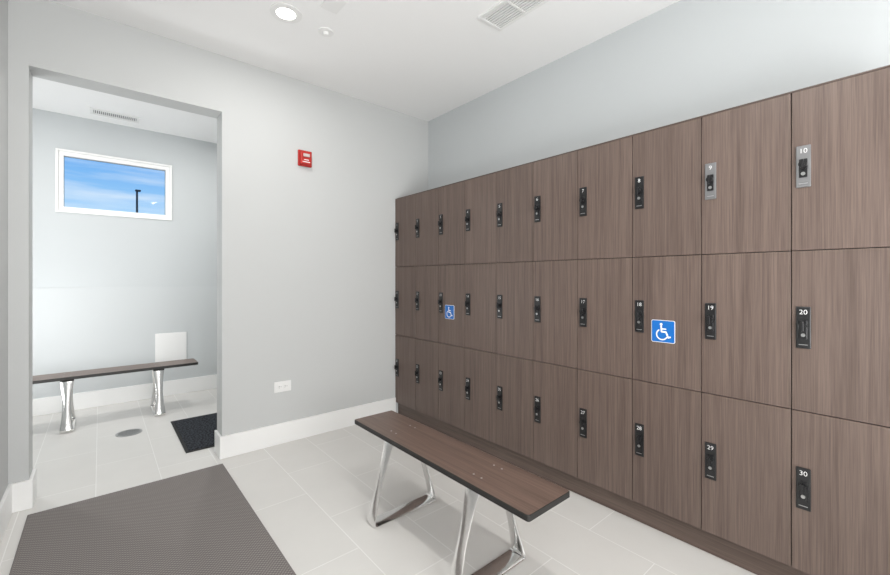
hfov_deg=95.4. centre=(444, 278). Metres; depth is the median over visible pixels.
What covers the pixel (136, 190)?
street lamp
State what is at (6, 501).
baseboard
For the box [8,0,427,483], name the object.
wall
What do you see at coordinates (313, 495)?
floor
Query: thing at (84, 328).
wall panel
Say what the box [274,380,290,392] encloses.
wall outlet
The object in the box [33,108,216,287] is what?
wall
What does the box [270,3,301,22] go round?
recessed light
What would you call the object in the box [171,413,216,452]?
entrance mat
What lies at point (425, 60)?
ceiling
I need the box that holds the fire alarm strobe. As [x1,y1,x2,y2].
[298,149,311,167]
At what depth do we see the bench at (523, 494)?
1.74 m
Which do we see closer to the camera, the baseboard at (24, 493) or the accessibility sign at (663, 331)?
the accessibility sign at (663, 331)
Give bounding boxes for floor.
[0,388,755,574]
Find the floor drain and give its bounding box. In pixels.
[115,429,141,436]
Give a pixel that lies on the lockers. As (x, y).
(757, 440)
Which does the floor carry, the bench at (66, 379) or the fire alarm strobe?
the bench at (66, 379)
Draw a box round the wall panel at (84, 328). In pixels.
[33,286,216,398]
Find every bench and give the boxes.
[33,358,197,433]
[355,410,569,574]
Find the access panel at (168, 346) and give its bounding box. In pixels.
[155,332,186,361]
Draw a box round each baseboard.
[0,485,11,542]
[8,397,395,512]
[33,374,216,415]
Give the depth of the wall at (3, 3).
2.01 m
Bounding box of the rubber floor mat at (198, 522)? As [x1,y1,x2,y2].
[9,464,295,574]
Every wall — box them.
[0,0,7,500]
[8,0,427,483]
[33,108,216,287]
[428,0,889,189]
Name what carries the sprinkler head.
attached to the ceiling
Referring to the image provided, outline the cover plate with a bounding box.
[320,0,347,13]
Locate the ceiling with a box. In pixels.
[33,0,679,142]
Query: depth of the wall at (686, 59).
2.27 m
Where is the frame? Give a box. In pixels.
[55,148,171,220]
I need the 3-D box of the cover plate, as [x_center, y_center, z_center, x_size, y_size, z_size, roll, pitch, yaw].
[-0.615,-1.517,2.234,0.100,0.006,0.140,0,0,-40]
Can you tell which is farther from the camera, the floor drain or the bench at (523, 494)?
the floor drain
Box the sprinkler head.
[318,27,333,36]
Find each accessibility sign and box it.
[445,305,453,318]
[651,319,674,343]
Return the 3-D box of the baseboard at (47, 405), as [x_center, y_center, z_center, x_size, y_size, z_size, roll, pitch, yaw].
[-3.045,1.144,4.118,3.300,0.152,0.020,0,0,-40]
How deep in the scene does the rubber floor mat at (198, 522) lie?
1.92 m
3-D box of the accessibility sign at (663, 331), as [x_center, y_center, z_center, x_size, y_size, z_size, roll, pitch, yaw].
[1.032,0.248,1.917,0.004,0.106,0.106,0,0,-40]
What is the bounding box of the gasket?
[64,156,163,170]
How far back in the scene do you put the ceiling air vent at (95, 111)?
3.75 m
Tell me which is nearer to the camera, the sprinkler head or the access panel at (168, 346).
the sprinkler head
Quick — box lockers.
[394,65,889,574]
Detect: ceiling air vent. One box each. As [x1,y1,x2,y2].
[90,107,139,122]
[478,0,549,30]
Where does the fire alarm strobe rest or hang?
attached to the wall at (306, 255)
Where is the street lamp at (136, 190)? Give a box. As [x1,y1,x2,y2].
[135,189,140,212]
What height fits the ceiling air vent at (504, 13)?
0.012 m
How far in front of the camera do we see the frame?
3.92 m
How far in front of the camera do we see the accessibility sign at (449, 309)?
3.09 m

